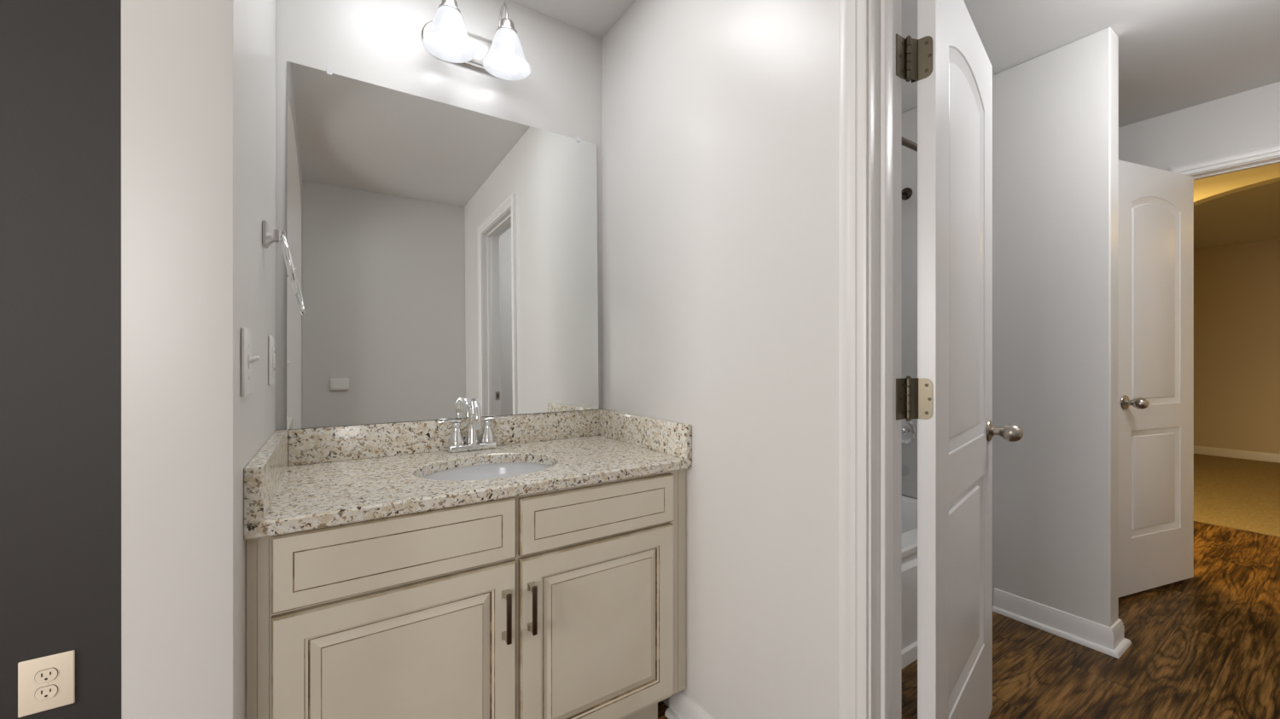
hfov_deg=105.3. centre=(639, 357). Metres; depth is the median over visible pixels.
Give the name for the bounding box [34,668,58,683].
receptacle
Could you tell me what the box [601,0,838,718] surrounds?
wall
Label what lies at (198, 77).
wall
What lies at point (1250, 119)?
wall
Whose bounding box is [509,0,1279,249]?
ceiling
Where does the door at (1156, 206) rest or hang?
in the wall at (1250, 119)
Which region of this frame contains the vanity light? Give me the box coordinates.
[421,0,530,80]
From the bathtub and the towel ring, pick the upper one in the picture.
the towel ring
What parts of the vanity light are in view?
lamp shade, bulb, plate, lamp arm, lamp shade, bulb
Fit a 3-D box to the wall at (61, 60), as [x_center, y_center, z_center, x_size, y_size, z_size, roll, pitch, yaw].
[-0.095,-0.071,2.036,8.090,2.392,0.100,0,0,-34]
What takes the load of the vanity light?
attached to the wall at (61, 60)
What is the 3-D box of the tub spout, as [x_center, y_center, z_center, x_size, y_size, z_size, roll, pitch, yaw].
[1.300,0.574,2.470,0.132,0.072,0.060,0,0,-34]
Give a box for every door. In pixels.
[896,0,1023,718]
[1118,159,1193,597]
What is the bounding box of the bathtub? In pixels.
[901,495,917,669]
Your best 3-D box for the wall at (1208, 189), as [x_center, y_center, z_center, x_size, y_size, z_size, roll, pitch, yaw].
[3.967,-0.071,3.165,0.110,2.392,5.900,0,0,-34]
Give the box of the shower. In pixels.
[901,187,912,200]
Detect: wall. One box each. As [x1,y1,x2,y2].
[0,0,601,718]
[121,0,275,718]
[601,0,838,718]
[1118,81,1279,171]
[1193,162,1279,205]
[1193,238,1279,453]
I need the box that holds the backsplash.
[288,409,599,465]
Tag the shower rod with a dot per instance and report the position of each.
(905, 142)
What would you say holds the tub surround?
attached to the wall at (61, 60)
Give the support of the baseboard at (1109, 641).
attached to the wall partition at (1056, 112)
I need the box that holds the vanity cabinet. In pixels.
[245,469,686,718]
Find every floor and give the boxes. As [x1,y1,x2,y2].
[657,521,1279,718]
[1193,453,1279,537]
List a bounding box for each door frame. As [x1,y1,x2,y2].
[838,0,901,718]
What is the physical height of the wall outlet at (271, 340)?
0.124 m
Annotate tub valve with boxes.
[901,418,916,443]
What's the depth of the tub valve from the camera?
2.48 m
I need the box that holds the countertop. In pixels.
[244,408,692,541]
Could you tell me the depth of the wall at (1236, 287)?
5.43 m
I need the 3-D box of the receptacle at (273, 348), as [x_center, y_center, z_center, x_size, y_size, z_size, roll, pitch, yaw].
[-0.934,0.008,1.246,0.005,0.067,0.034,0,0,-33]
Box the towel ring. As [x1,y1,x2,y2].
[262,220,298,296]
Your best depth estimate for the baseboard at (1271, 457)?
5.42 m
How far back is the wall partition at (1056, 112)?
2.00 m
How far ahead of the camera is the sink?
1.54 m
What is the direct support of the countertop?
on the vanity cabinet
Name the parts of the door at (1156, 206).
knob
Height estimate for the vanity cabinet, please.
0.788 m
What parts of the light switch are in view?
plate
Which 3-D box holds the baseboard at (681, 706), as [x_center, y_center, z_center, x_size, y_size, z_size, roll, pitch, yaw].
[0.257,1.077,1.291,0.030,0.095,0.601,0,0,-34]
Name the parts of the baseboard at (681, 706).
shoe moulding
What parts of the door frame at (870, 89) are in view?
casing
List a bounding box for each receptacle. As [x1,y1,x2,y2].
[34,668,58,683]
[34,684,58,700]
[272,347,275,373]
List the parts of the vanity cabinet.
drawer, cabinet door, handle, handle, drawer, cabinet door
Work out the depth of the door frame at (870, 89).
1.01 m
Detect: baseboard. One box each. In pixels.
[664,691,713,718]
[992,587,1131,658]
[1193,445,1279,463]
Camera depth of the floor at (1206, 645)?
1.85 m
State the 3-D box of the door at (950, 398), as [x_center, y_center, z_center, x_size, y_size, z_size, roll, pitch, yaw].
[0.828,0.092,1.269,0.199,1.985,0.708,0,0,44]
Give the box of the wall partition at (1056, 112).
[901,27,1118,627]
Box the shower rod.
[901,136,917,151]
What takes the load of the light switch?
attached to the wall at (198, 77)
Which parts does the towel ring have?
mounting post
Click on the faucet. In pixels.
(456, 444)
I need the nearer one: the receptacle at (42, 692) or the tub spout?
the receptacle at (42, 692)
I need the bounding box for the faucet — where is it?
[436,398,506,453]
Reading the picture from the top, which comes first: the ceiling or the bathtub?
the ceiling
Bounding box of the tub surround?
[901,225,917,498]
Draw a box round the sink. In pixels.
[421,462,552,480]
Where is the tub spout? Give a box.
[901,464,909,476]
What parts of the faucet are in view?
lever, handle, spout, plate, spout, handle, lever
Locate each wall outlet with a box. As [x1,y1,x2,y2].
[17,650,75,717]
[268,335,275,385]
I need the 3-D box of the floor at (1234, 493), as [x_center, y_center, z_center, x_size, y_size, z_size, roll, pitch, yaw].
[5.447,1.153,4.145,3.619,0.064,5.900,0,0,-34]
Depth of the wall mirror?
1.57 m
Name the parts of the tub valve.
valve handle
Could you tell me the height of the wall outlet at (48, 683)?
0.125 m
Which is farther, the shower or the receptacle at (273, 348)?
the shower
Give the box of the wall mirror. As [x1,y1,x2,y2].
[286,61,598,429]
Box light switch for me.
[240,326,260,396]

